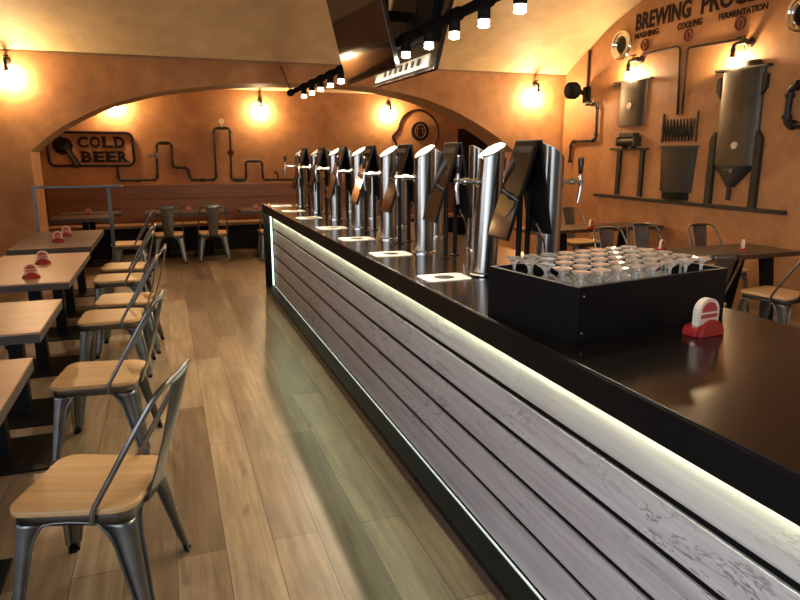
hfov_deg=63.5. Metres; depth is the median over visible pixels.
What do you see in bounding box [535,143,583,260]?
tower
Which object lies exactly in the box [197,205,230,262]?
metal chair
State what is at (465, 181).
tap
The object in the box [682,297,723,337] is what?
holder
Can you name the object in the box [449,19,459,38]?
spotlight
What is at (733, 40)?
feed lines
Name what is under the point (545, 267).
beer glass
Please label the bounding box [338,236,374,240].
glass plate
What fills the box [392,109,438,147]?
wall decoration
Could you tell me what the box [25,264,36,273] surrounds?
print
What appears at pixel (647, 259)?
beer glass
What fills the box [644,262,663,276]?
beer glass
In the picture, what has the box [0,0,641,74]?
ceiling
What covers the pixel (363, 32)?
television
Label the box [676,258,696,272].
beer glass
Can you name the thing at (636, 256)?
beer glass
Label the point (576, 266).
beer glass
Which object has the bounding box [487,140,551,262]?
monitor
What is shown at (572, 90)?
gauge
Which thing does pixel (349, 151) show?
tower
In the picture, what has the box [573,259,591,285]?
beer glass
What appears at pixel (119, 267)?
metal chair
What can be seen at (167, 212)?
metal chair
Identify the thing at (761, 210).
shelf
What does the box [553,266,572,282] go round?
beer glass
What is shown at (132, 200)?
bench
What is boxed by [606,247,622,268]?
beer glass
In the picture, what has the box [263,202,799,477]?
countertop
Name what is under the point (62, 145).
sign
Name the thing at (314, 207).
tower
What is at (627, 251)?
beer glass
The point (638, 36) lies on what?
label
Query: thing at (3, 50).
trim
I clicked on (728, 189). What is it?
outlet
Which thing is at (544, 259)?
beer glass
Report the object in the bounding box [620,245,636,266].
beer glass
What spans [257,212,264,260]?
metal chair
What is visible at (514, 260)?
beer glass
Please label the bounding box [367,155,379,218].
tower
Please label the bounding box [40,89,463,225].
wall
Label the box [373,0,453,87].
television
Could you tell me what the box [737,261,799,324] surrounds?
metal chair
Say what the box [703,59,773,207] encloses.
fermenter
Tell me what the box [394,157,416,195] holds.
tap
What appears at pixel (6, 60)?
wall lamp
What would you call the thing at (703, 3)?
lettering
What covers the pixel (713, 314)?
print
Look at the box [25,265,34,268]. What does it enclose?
print
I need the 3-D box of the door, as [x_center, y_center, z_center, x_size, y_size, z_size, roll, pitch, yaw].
[1.618,-2.541,13.921,0.920,2.200,0.070,-5,14,-19]
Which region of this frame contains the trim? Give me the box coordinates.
[0,49,566,76]
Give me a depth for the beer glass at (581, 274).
2.12 m
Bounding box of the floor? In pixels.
[0,234,799,599]
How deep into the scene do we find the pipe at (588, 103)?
10.10 m
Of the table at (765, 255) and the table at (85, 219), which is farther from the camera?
the table at (85, 219)
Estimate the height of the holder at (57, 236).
0.117 m
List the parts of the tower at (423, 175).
slanted lid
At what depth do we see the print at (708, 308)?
2.17 m
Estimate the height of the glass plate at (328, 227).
0.004 m
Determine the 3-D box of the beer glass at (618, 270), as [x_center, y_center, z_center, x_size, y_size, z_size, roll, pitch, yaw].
[0.746,-0.009,2.224,0.086,0.210,0.086,-5,14,-19]
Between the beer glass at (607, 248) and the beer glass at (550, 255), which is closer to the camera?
the beer glass at (550, 255)
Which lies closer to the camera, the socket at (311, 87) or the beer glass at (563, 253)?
the beer glass at (563, 253)
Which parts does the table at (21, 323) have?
plate, plate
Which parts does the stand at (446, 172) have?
leg, leg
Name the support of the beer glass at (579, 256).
in the crate
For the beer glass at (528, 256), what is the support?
in the crate
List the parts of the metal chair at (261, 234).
leg, frame, leg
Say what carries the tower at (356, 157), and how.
on the bar counter at (662, 463)
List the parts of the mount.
arm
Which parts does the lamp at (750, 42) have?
bulb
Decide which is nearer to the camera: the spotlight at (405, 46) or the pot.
the spotlight at (405, 46)
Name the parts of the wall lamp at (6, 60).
bulb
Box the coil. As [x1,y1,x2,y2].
[661,111,699,142]
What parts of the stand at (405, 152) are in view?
leg, leg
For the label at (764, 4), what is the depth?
7.45 m
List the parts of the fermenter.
leg, handle, tank, lid, leg, handle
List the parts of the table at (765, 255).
leg, leg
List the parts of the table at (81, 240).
plate, plate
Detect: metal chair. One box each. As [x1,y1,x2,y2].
[10,359,190,599]
[50,289,163,464]
[77,254,158,377]
[93,231,153,309]
[94,243,166,358]
[100,224,155,297]
[111,209,154,276]
[153,206,187,263]
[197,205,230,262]
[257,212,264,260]
[561,207,600,253]
[593,226,627,251]
[626,223,662,249]
[687,223,748,311]
[707,253,742,307]
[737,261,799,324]
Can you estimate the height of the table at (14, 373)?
0.750 m
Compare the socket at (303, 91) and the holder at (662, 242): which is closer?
the holder at (662, 242)
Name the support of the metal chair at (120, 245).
on the floor
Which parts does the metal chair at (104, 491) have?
leg, leg, seat, seat frame, leg, frame, backrest, leg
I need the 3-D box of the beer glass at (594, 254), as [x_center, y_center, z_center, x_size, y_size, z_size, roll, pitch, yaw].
[0.771,-0.077,2.526,0.086,0.210,0.086,-5,14,-19]
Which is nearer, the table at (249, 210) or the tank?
the tank
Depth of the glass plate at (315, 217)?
6.16 m
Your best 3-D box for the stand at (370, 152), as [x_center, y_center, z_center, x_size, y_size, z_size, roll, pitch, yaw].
[-0.254,-0.869,5.055,0.234,0.660,0.210,-5,14,-19]
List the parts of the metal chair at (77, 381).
leg, leg, seat, seat frame, leg, frame, leg, backrest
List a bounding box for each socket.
[301,89,306,97]
[309,85,314,94]
[317,81,323,90]
[327,77,333,87]
[337,72,344,82]
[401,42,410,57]
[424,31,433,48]
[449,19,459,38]
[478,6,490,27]
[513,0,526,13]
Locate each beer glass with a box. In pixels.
[505,256,523,270]
[520,259,538,274]
[523,254,541,275]
[536,263,555,278]
[539,257,556,278]
[541,253,558,280]
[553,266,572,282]
[555,261,573,283]
[556,251,575,279]
[556,256,574,284]
[571,270,591,286]
[572,254,591,283]
[572,264,591,269]
[573,250,591,277]
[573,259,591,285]
[589,252,607,280]
[589,257,608,284]
[590,248,606,275]
[590,262,609,283]
[590,268,611,283]
[605,251,623,278]
[605,255,625,282]
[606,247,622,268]
[608,260,627,281]
[609,266,629,281]
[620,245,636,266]
[621,249,639,276]
[622,254,641,280]
[625,258,644,279]
[626,264,646,278]
[637,248,654,275]
[638,252,657,278]
[642,257,660,276]
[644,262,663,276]
[654,250,672,275]
[657,255,675,274]
[660,260,680,274]
[672,253,691,272]
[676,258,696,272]
[692,256,711,270]
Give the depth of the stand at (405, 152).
4.36 m
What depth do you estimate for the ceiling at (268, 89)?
12.24 m
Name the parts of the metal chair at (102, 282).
leg, seat frame, seat, frame, backrest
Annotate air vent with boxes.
[611,29,632,60]
[785,0,799,33]
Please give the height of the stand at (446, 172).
0.660 m
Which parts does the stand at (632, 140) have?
leg, motor, leg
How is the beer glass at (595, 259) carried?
in the crate
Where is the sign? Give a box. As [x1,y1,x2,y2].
[46,131,135,167]
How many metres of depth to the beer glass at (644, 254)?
2.52 m
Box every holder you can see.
[22,263,40,279]
[35,251,50,264]
[52,231,64,241]
[62,226,72,236]
[85,209,91,214]
[185,206,191,211]
[586,220,594,228]
[656,240,665,250]
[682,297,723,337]
[738,239,746,251]
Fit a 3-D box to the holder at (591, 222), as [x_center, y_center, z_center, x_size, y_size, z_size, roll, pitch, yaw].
[2.471,-0.980,8.353,0.124,0.117,0.066,-12,17,-41]
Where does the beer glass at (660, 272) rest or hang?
in the crate
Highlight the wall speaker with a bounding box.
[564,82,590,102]
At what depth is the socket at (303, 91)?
7.82 m
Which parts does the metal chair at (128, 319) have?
leg, leg, seat frame, seat, leg, frame, leg, backrest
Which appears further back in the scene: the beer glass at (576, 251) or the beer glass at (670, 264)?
the beer glass at (576, 251)
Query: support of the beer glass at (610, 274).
in the crate
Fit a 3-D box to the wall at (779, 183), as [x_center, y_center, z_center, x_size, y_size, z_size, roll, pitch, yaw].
[4.798,-1.821,5.542,0.150,4.500,11.700,-5,14,-19]
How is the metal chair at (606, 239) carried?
on the floor
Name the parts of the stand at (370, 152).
leg, leg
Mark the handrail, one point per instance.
(107, 187)
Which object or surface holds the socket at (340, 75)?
attached to the track
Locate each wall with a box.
[0,51,565,256]
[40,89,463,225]
[561,0,799,312]
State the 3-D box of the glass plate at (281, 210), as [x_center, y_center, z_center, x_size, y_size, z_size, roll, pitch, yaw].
[-1.136,-0.948,6.883,0.238,0.004,0.178,-5,14,-19]
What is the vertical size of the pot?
0.700 m
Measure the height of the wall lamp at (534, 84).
0.305 m
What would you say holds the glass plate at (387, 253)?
on the bar counter at (662, 463)
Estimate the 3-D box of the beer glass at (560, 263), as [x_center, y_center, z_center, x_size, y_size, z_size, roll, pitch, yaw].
[0.587,-0.033,2.330,0.086,0.210,0.086,-5,14,-19]
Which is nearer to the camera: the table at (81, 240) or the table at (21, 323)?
the table at (21, 323)
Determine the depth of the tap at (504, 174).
4.09 m
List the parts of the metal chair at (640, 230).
backrest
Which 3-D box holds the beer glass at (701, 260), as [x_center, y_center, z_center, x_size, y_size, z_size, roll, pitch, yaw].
[1.123,-0.056,2.430,0.086,0.210,0.086,-5,14,-19]
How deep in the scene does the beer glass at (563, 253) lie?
2.53 m
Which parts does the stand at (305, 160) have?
leg, leg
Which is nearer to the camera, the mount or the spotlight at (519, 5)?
the spotlight at (519, 5)
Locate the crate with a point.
(570, 313)
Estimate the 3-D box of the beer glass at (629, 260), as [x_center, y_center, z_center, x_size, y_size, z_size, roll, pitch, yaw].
[0.855,-0.044,2.379,0.086,0.210,0.086,-5,14,-19]
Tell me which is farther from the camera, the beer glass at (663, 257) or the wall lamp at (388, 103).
the wall lamp at (388, 103)
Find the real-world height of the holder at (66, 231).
0.117 m
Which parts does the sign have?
handle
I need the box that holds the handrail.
[30,185,122,262]
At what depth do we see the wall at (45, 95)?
8.77 m
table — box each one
[0,252,90,378]
[0,299,70,476]
[0,358,33,594]
[6,230,103,317]
[48,214,113,266]
[59,211,121,259]
[144,208,228,258]
[237,207,261,252]
[514,222,663,255]
[572,243,799,320]
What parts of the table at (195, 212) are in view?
plate, plate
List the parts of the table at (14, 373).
plate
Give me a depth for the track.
4.09 m
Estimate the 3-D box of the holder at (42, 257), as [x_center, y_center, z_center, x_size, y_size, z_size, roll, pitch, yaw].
[-3.144,-0.376,5.688,0.124,0.117,0.066,-6,14,-25]
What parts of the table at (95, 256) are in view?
plate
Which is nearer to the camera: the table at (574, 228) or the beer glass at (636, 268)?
the beer glass at (636, 268)
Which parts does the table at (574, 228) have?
leg, leg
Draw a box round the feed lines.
[643,38,745,114]
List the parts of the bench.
backrest, seat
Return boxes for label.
[635,28,658,50]
[677,18,702,41]
[718,2,768,30]
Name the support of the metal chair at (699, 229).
on the floor
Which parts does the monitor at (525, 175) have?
leg, leg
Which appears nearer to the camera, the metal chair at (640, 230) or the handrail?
the metal chair at (640, 230)
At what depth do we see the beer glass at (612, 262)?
2.31 m
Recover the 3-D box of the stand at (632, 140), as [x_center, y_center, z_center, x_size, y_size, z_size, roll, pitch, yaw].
[3.284,-1.976,9.428,0.120,0.885,0.800,-5,14,-19]
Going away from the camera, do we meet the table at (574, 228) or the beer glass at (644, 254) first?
the beer glass at (644, 254)
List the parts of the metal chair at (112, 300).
leg, leg, seat, seat frame, frame, leg, leg, backrest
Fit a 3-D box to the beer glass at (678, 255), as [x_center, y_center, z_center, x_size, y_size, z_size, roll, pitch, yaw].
[1.081,-0.072,2.503,0.086,0.210,0.086,-5,14,-19]
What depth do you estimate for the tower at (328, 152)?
7.49 m
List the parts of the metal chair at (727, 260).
backrest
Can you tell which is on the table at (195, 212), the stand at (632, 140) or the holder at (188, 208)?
the holder at (188, 208)
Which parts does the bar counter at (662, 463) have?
frame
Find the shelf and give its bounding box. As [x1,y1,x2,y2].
[593,193,786,214]
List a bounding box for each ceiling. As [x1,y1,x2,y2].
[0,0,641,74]
[236,88,371,93]
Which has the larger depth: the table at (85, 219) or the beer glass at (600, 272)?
the table at (85, 219)
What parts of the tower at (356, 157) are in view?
slanted lid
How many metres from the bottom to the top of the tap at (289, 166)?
0.236 m
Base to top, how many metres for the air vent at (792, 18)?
0.400 m
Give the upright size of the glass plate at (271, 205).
0.004 m
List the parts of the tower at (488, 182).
slanted lid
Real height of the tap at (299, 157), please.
0.236 m
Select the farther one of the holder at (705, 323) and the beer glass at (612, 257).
the beer glass at (612, 257)
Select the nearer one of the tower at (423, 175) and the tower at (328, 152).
the tower at (423, 175)
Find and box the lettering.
[635,0,754,30]
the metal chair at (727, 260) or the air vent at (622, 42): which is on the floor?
the metal chair at (727, 260)
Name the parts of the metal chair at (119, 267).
leg, seat, seat frame, frame, leg, backrest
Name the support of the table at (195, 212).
on the floor
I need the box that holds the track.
[280,0,526,97]
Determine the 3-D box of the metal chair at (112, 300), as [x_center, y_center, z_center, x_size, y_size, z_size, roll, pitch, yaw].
[-2.347,-0.020,5.696,0.624,0.921,0.494,-4,13,-15]
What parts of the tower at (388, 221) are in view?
slanted lid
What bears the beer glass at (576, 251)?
in the crate
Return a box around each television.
[326,0,399,85]
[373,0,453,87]
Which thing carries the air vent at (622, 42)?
in the wall at (779, 183)
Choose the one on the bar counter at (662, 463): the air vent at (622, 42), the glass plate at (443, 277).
the glass plate at (443, 277)
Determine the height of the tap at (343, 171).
0.236 m
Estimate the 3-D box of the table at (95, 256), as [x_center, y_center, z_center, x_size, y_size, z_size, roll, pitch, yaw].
[-5.063,-1.067,10.696,0.900,0.750,0.500,-5,14,-19]
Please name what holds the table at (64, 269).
on the floor
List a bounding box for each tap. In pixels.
[284,155,295,175]
[298,155,310,178]
[314,156,328,181]
[335,156,352,185]
[362,156,380,189]
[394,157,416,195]
[454,155,481,203]
[503,157,505,180]
[563,157,583,202]
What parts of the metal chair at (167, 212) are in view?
leg, backrest, seat, seat frame, frame, leg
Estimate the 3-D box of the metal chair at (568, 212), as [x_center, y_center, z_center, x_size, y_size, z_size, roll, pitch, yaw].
[2.617,-0.880,9.491,0.494,0.921,0.624,-5,14,-19]
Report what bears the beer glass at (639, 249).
in the crate
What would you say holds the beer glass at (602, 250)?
in the crate
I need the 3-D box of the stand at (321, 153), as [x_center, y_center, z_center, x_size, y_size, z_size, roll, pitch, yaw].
[-0.806,-1.197,6.500,0.234,0.660,0.210,-5,14,-19]
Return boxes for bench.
[46,182,461,254]
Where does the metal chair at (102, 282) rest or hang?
on the floor
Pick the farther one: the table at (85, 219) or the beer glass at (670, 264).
the table at (85, 219)
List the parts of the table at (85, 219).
plate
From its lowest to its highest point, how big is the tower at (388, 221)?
0.649 m
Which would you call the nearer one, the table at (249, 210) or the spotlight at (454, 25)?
the spotlight at (454, 25)
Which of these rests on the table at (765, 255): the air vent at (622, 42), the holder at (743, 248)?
the holder at (743, 248)
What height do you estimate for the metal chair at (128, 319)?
0.921 m
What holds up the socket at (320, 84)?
attached to the track
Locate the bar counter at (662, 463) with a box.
[262,202,799,599]
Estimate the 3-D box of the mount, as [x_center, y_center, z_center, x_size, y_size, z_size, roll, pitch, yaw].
[-0.103,-2.942,4.904,0.470,1.569,0.100,-5,14,-19]
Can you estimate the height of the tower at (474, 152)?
0.649 m
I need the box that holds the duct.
[586,50,590,86]
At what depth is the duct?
10.12 m
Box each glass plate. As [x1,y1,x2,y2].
[271,205,291,206]
[281,210,304,211]
[295,216,321,218]
[316,226,347,229]
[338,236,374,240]
[369,251,412,256]
[416,273,471,281]
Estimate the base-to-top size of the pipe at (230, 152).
1.139 m
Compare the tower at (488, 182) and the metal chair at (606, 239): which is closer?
the tower at (488, 182)
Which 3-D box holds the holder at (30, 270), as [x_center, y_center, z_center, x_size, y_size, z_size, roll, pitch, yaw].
[-2.870,-0.226,5.028,0.124,0.117,0.066,-8,15,-30]
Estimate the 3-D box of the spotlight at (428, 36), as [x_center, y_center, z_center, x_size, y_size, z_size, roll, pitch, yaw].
[0.186,-1.679,4.164,0.068,0.120,0.068,-5,14,-19]
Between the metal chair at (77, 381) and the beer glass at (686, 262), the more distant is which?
the metal chair at (77, 381)
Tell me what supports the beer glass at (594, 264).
in the crate
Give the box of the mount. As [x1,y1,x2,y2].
[386,0,411,22]
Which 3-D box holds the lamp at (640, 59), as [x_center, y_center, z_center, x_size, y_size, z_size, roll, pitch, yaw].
[3.292,-3.279,9.103,0.126,0.329,0.250,-5,14,-19]
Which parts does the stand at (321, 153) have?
leg, leg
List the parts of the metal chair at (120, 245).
leg, seat, seat frame, leg, frame, backrest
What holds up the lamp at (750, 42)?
attached to the wall at (779, 183)
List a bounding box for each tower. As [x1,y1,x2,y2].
[284,151,307,206]
[298,150,324,212]
[314,148,343,219]
[326,149,331,205]
[335,147,368,228]
[344,150,352,211]
[362,146,397,239]
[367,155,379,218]
[394,145,435,253]
[397,148,406,226]
[434,149,443,237]
[454,143,505,276]
[465,145,505,250]
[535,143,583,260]
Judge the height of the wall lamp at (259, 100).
0.305 m
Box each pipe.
[117,119,324,181]
[568,101,599,162]
[781,80,799,129]
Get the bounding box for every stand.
[291,148,310,207]
[307,147,328,214]
[325,146,351,221]
[350,145,379,231]
[380,144,413,243]
[422,142,471,258]
[610,133,648,195]
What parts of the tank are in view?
tank, lid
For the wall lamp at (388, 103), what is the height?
0.305 m
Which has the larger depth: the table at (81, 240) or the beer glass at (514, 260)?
the table at (81, 240)
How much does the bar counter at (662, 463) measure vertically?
1.100 m
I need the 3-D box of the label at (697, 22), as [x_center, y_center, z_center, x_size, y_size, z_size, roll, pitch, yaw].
[3.656,-3.405,8.194,0.022,0.252,0.420,-5,14,-19]
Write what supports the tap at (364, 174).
on the tower at (388, 221)
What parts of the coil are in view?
rod, rod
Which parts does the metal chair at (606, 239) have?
backrest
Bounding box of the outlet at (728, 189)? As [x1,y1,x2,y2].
[725,187,730,199]
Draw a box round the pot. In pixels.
[659,145,699,200]
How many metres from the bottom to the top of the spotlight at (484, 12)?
0.120 m
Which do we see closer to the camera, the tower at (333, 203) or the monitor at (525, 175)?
the monitor at (525, 175)
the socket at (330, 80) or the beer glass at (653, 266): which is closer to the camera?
the beer glass at (653, 266)
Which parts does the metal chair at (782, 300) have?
leg, leg, seat frame, seat, leg, frame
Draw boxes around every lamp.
[2,55,10,79]
[257,97,262,113]
[386,100,391,115]
[532,80,539,98]
[625,54,643,79]
[728,35,754,66]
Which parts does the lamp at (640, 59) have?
bulb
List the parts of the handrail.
post, rail, post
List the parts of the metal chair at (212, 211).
leg, seat, backrest, seat frame, frame, leg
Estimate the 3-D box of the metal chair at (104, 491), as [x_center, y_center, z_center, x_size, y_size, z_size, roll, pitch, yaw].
[-1.123,0.702,2.513,0.624,0.921,0.494,0,13,-2]
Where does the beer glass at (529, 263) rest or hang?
in the crate
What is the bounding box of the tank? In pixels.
[612,76,653,126]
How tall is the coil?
0.380 m
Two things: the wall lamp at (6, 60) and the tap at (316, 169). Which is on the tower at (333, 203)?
the tap at (316, 169)
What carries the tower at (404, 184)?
on the bar counter at (662, 463)
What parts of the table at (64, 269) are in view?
plate, plate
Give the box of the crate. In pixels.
[488,253,727,343]
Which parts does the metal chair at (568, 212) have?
backrest, frame, leg, seat, seat frame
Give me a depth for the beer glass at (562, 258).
2.42 m
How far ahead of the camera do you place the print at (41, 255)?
5.67 m
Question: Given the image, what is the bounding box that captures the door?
[458,129,488,233]
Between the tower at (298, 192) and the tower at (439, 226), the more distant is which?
the tower at (298, 192)
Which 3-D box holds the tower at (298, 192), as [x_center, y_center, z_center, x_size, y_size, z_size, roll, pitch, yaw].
[-1.200,-1.407,7.452,0.271,0.649,0.152,-5,14,-19]
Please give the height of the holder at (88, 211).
0.094 m
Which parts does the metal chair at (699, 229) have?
backrest, frame, seat, leg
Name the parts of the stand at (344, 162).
leg, leg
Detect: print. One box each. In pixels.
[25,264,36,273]
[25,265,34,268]
[37,251,47,259]
[699,299,717,324]
[701,313,717,318]
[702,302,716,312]
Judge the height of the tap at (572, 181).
0.236 m
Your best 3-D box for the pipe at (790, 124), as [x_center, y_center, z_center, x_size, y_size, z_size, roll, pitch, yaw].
[4.213,-2.063,6.796,0.108,0.566,0.404,-5,14,-19]
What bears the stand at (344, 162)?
on the bar counter at (662, 463)
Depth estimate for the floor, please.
3.46 m

